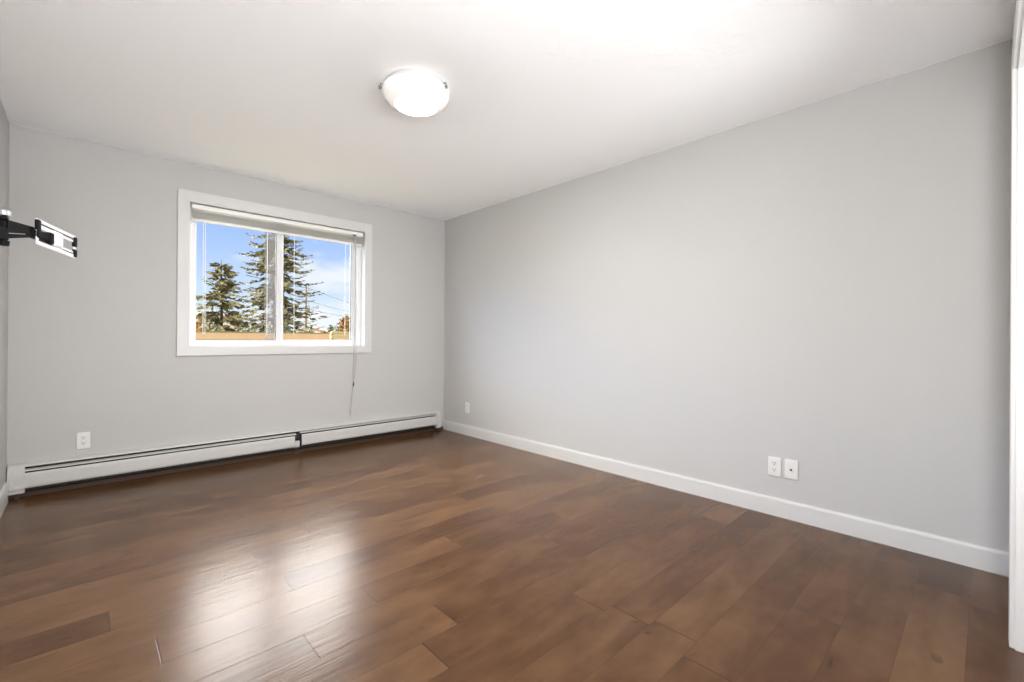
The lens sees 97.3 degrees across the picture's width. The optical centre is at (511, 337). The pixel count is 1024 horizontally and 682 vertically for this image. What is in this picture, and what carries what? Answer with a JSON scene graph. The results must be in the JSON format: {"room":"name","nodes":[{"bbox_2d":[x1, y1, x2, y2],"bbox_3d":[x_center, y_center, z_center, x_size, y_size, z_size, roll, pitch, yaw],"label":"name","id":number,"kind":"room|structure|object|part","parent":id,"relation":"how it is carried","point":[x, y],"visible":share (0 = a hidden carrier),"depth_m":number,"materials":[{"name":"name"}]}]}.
{"room":"empty bedroom","nodes":[
{"label":"empty bedroom","id":0,"kind":"room"},
{"bbox_2d":[0,99,9,490],"bbox_3d":[0.108,-0.154,-0.760,0.160,2.440,10.010,0,0,-43],"label":"wall","id":1,"kind":"structure","parent":0,"point":[4,123],"depth_m":2.78,"materials":[{"name":"paint"}]},
{"bbox_2d":[0,482,7,517],"bbox_3d":[-1.722,0.994,1.289,0.013,0.127,4.372,0,0,-43],"label":"baseboard","id":2,"kind":"structure","parent":1,"relation":"attached to","point":[4,491],"depth_m":2.75,"materials":[{"name":"white paint"}]},
{"bbox_2d":[0,209,76,257],"bbox_3d":[-1.663,-0.372,1.459,0.078,0.260,0.902,0,0,-20],"label":"tv wall mount","id":3,"kind":"object","parent":1,"relation":"attached to","point":[53,239],"depth_m":1.60,"materials":[{"name":"silver metal"}]},
{"bbox_3d":[-1.607,-0.372,1.297,0.043,0.140,0.436,0,0,-25],"label":"arm","id":4,"kind":"part","parent":3,"relation":"part of"},
{"bbox_3d":[-1.696,-0.361,1.546,0.026,0.062,0.094,0,0,-7],"label":"arm","id":5,"kind":"part","parent":3,"relation":"part of"},
{"bbox_3d":[-1.749,-0.376,1.734,0.006,0.093,0.325,0,0,-26],"label":"mounting plate","id":6,"kind":"part","parent":3,"relation":"part of","materials":[{"name":"silver metal"}]},
{"bbox_3d":[-1.747,-0.377,1.735,0.003,0.064,0.305,0,0,-26],"label":"edge trim","id":7,"kind":"part","parent":3,"relation":"part of","materials":[{"name":"silver metal"}]},
{"bbox_2d":[7,124,444,465],"bbox_3d":[-2.090,-0.162,4.163,3.738,2.440,0.160,0,0,-43],"label":"wall","id":8,"kind":"structure","parent":0,"point":[92,335],"depth_m":3.42,"materials":[{"name":"paint"}]},
{"bbox_2d":[76,432,89,448],"bbox_3d":[-3.017,0.723,3.173,0.070,0.115,0.009,0,0,-43],"label":"wall outlet","id":9,"kind":"object","parent":8,"relation":"attached to","point":[83,438],"visible":1,"depth_m":3.17,"materials":[{"name":"plastic"}]},
{"bbox_2d":[7,410,440,499],"bbox_3d":[-2.046,0.946,4.050,3.327,0.226,0.072,0,0,-43],"label":"baseboard heater","id":10,"kind":"object","parent":8,"relation":"attached to","point":[23,477],"visible":1,"depth_m":3.57,"materials":[{"name":"metal"}]},
{"bbox_3d":[-2.577,0.941,3.514,1.670,0.104,0.016,0,0,-43],"label":"panel","id":11,"kind":"part","parent":10,"relation":"part of","materials":[{"name":"metal"}]},
{"bbox_3d":[-2.044,0.930,4.062,3.198,0.186,0.056,0,0,-43],"label":"panel","id":12,"kind":"part","parent":10,"relation":"part of","materials":[{"name":"metal"}]},
{"bbox_3d":[-1.395,0.941,4.633,1.470,0.104,0.016,0,0,-43],"label":"panel","id":13,"kind":"part","parent":10,"relation":"part of","materials":[{"name":"metal"}]},
{"bbox_2d":[8,426,442,498],"bbox_3d":[-2.044,1.042,4.096,3.405,0.034,0.009,0,0,-43],"label":"trim","id":14,"kind":"structure","parent":8,"relation":"attached to","point":[67,487],"depth_m":3.63,"materials":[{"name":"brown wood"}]},
{"bbox_2d":[177,188,371,355],"bbox_3d":[-2.087,-0.510,4.145,1.621,1.316,0.166,0,0,-43],"label":"window","id":15,"kind":"structure","parent":8,"relation":"in","point":[360,257],"depth_m":4.05,"materials":[{"name":"white paint"}]},
{"bbox_3d":[-2.372,-0.502,3.921,0.675,1.093,0.024,0,0,-43],"label":"sliding sash","id":16,"kind":"part","parent":15,"relation":"part of","materials":[{"name":"white plastic"}]},
{"bbox_2d":[191,204,362,413],"bbox_3d":[-2.049,-0.157,4.107,1.436,1.829,0.078,0,0,-43],"label":"blind","id":17,"kind":"object","parent":15,"relation":"attached to","point":[198,216],"visible":1,"depth_m":4.03,"materials":[{"name":"plastic"}]},
{"bbox_3d":[-2.522,-0.534,3.683,0.006,1.009,0.005,0,0,-43],"label":"lift cord","id":18,"kind":"part","parent":17,"relation":"part of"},
{"bbox_3d":[-2.512,-0.534,3.692,0.006,1.009,0.005,0,0,-43],"label":"lift cord","id":19,"kind":"part","parent":17,"relation":"part of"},
{"bbox_3d":[-2.177,-0.532,4.009,0.006,1.009,0.005,0,0,-43],"label":"lift cord","id":20,"kind":"part","parent":17,"relation":"part of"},
{"bbox_3d":[-2.056,-0.947,4.121,1.424,0.015,0.030,0,0,-43],"label":"rail","id":21,"kind":"part","parent":17,"relation":"part of","materials":[{"name":"plastic"}]},
{"bbox_3d":[-2.013,-0.531,4.165,0.006,1.009,0.005,0,0,-43],"label":"lift cord","id":22,"kind":"part","parent":17,"relation":"part of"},
{"bbox_3d":[-1.584,-0.153,4.510,0.054,1.741,0.022,0,0,-43],"label":"pull cord","id":23,"kind":"part","parent":17,"relation":"part of","materials":[{"name":"white plastic"}]},
{"bbox_3d":[-1.897,-0.499,4.412,0.740,1.093,0.024,0,0,-43],"label":"fixed sash","id":24,"kind":"part","parent":15,"relation":"part of","materials":[{"name":"white plastic"}]},
{"bbox_2d":[0,0,1014,219],"bbox_3d":[1.360,-1.424,0.530,3.738,0.120,10.170,0,0,-43],"label":"ceiling","id":25,"kind":"structure","parent":0,"point":[543,94],"depth_m":2.33,"materials":[{"name":"white paint"}]},
{"bbox_2d":[379,70,448,116],"bbox_3d":[-0.524,-1.310,2.462,0.362,0.128,0.362,0,0,-43],"label":"ceiling light","id":26,"kind":"object","parent":25,"relation":"attached to","point":[417,93],"visible":1,"depth_m":2.37,"materials":[{"name":"white glass"}]},
{"bbox_2d":[0,429,1023,681],"bbox_3d":[1.343,1.136,0.527,3.738,0.120,10.170,0,0,-43],"label":"floor","id":27,"kind":"structure","parent":0,"point":[443,555],"depth_m":1.96,"materials":[{"name":"brown wood"}]},
{"bbox_2d":[444,40,1011,551],"bbox_3d":[2.706,-0.134,1.700,0.160,2.440,10.010,0,0,-43],"label":"wall","id":28,"kind":"structure","parent":0,"point":[823,286],"depth_m":2.70,"materials":[{"name":"paint"}]},
{"bbox_2d":[465,402,469,412],"bbox_3d":[-0.489,0.768,4.944,0.009,0.115,0.070,0,0,-43],"label":"wall outlet","id":29,"kind":"object","parent":28,"relation":"attached to","point":[467,405],"visible":1,"depth_m":4.94,"materials":[{"name":"plastic"}]},
{"bbox_2d":[443,420,1008,576],"bbox_3d":[0.724,1.022,3.658,0.013,0.108,4.450,0,0,-43],"label":"baseboard","id":30,"kind":"structure","parent":28,"relation":"attached to","point":[983,558],"depth_m":2.69,"materials":[{"name":"white paint"}]},
{"bbox_2d":[768,456,780,476],"bbox_3d":[1.596,0.783,2.742,0.009,0.115,0.070,0,0,-43],"label":"wall outlet","id":31,"kind":"object","parent":28,"relation":"attached to","point":[774,463],"visible":1,"depth_m":2.74,"materials":[{"name":"plastic"}]},
{"bbox_2d":[785,459,797,479],"bbox_3d":[1.656,0.782,2.675,0.015,0.115,0.070,0,0,-43],"label":"cable jack","id":32,"kind":"object","parent":28,"relation":"attached to","point":[791,466],"visible":1,"depth_m":2.67,"materials":[{"name":"plastic"}]},
{"bbox_2d":[1012,0,1015,44],"bbox_3d":[1.065,-0.146,0.832,3.418,2.440,0.115,0,0,-43],"label":"wall","id":33,"kind":"structure","parent":0,"point":[1015,0],"depth_m":1.92,"materials":[{"name":"paint"}]},
{"bbox_2d":[1009,0,1023,652],"bbox_3d":[0.839,0.032,0.628,2.737,2.081,0.134,0,0,-43],"label":"door","id":34,"kind":"structure","parent":33,"relation":"in","point":[1016,440],"depth_m":1.56,"materials":[{"name":"white paint"}]},
{"label":"outside","id":35,"kind":"structure","parent":0,"visible":0},
{"bbox_3d":[-61.588,1.563,113.106,180.000,0.300,239.820,0,0,-43],"label":"ground","id":36,"kind":"structure","parent":35,"visible":0},
{"bbox_2d":[196,322,203,330],"bbox_3d":[-9.881,0.473,13.914,0.624,2.344,0.748,0,0,-26],"label":"shrub","id":37,"kind":"object","parent":36,"relation":"on","point":[197,324],"visible":0.02,"depth_m":14.05,"materials":[{"name":"orange plant"}]},
{"bbox_2d":[202,321,219,330],"bbox_3d":[-12.431,0.468,17.907,1.610,2.336,1.143,0,0,-43],"label":"juniper shrub","id":38,"kind":"object","parent":36,"relation":"on","point":[213,325],"visible":0.02,"depth_m":17.96,"materials":[{"name":"green plant"}]},
{"bbox_2d":[196,311,238,329],"bbox_3d":[-32.477,-0.573,46.890,8.900,4.180,5.300,0,0,38],"label":"house","id":39,"kind":"structure","parent":36,"relation":"on","point":[225,323],"depth_m":45.26,"materials":[{"name":"white"}]},
{"bbox_2d":[196,260,267,331],"bbox_3d":[-14.006,-1.070,22.169,5.962,5.451,5.467,0,0,13],"label":"spruce tree","id":40,"kind":"object","parent":36,"relation":"on","point":[223,286],"visible":0.54,"depth_m":21.77,"materials":[{"name":"green plant"}]},
{"bbox_2d":[239,323,256,331],"bbox_3d":[-10.962,0.521,18.121,1.526,2.250,1.133,0,0,-43],"label":"juniper shrub","id":41,"kind":"object","parent":36,"relation":"on","point":[249,324],"visible":0.04,"depth_m":18.23,"materials":[{"name":"green plant"}]},
{"bbox_2d":[196,331,348,339],"bbox_3d":[-5.219,0.757,12.183,11.076,1.782,0.135,0,0,-43],"label":"fence","id":42,"kind":"object","parent":36,"relation":"on","point":[200,335],"visible":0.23,"depth_m":11.14,"materials":[{"name":"brown wood"}]},
{"bbox_3d":[-5.219,-0.124,12.135,11.000,0.020,0.070,0,0,-43],"label":"cap rail","id":43,"kind":"part","parent":42,"relation":"part of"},
{"bbox_2d":[215,233,330,331],"bbox_3d":[-13.518,-3.937,25.649,6.106,12.162,6.425,0,0,29],"label":"spruce tree","id":44,"kind":"object","parent":36,"relation":"on","point":[265,294],"visible":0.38,"depth_m":25.80,"materials":[{"name":"green plant"}]},
{"bbox_2d":[267,324,291,331],"bbox_3d":[-9.360,0.530,18.114,1.085,2.250,1.279,0,0,-6],"label":"juniper shrub","id":45,"kind":"object","parent":36,"relation":"on","point":[286,328],"visible":0.04,"depth_m":18.30,"materials":[{"name":"green plant"}]},
{"bbox_2d":[296,326,314,332],"bbox_3d":[-8.252,0.592,18.185,1.223,2.143,0.929,0,0,-43],"label":"juniper shrub","id":46,"kind":"object","parent":36,"relation":"on","point":[308,330],"visible":0.02,"depth_m":18.18,"materials":[{"name":"green plant"}]},
{"bbox_2d":[300,285,311,329],"bbox_3d":[-27.444,-2.785,59.990,1.801,8.700,0.323,0,0,11],"label":"utility pole","id":47,"kind":"object","parent":36,"relation":"on","point":[305,290],"visible":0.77,"depth_m":59.90,"materials":[{"name":"brown wood"}]},
{"bbox_2d":[244,289,348,311],"bbox_3d":[-32.709,-5.065,87.552,47.434,0.538,58.914,0,0,-43],"label":"power line","id":48,"kind":"object","parent":47,"relation":"attached to","point":[244,289],"visible":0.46,"depth_m":63.13,"materials":[{"name":"black metal"}]},
{"bbox_2d":[246,275,348,302],"bbox_3d":[-32.453,-6.658,87.507,47.433,0.549,58.914,0,0,-43],"label":"power line","id":49,"kind":"object","parent":47,"relation":"attached to","point":[246,275],"visible":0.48,"depth_m":58.70,"materials":[{"name":"black metal"}]},
{"bbox_2d":[293,327,327,332],"bbox_3d":[-36.840,-0.205,84.075,11.632,3.480,13.065,0,0,-43],"label":"house","id":50,"kind":"structure","parent":36,"relation":"on","point":[321,329],"depth_m":79.51,"materials":[{"name":"white"}]},
{"bbox_2d":[321,324,333,332],"bbox_3d":[-16.261,0.232,40.000,1.434,2.815,1.077,0,0,-43],"label":"leafy tree","id":51,"kind":"object","parent":36,"relation":"on","point":[330,327],"visible":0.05,"depth_m":39.82,"materials":[{"name":"green plant"}]},
{"bbox_2d":[328,324,344,332],"bbox_3d":[-6.889,0.575,17.915,0.947,2.194,1.281,0,0,-43],"label":"juniper shrub","id":52,"kind":"object","parent":36,"relation":"on","point":[334,327],"visible":0.02,"depth_m":17.83,"materials":[{"name":"green plant"}]},
{"bbox_2d":[330,331,348,339],"bbox_3d":[-3.255,0.762,11.254,2.550,1.795,0.095,0,0,-43],"label":"rail fence","id":53,"kind":"object","parent":36,"relation":"on","point":[332,336],"visible":0.14,"depth_m":10.44,"materials":[{"name":"beige wood"}]},
{"bbox_3d":[-3.230,-0.008,11.233,2.550,0.045,0.035,0,0,-43],"label":"rail","id":54,"kind":"part","parent":53,"relation":"part of","materials":[{"name":"brown wood"}]},
{"bbox_3d":[-3.229,-0.113,11.233,2.550,0.045,0.035,0,0,-43],"label":"rail","id":55,"kind":"part","parent":53,"relation":"part of","materials":[{"name":"brown wood"}]},
{"bbox_2d":[337,314,349,331],"bbox_3d":[-20.093,-0.616,55.071,2.651,4.511,3.895,0,0,-7],"label":"autumn tree","id":56,"kind":"object","parent":36,"relation":"on","point":[344,323],"visible":0.37,"depth_m":53.71,"materials":[{"name":"orange plant"}]}
]}

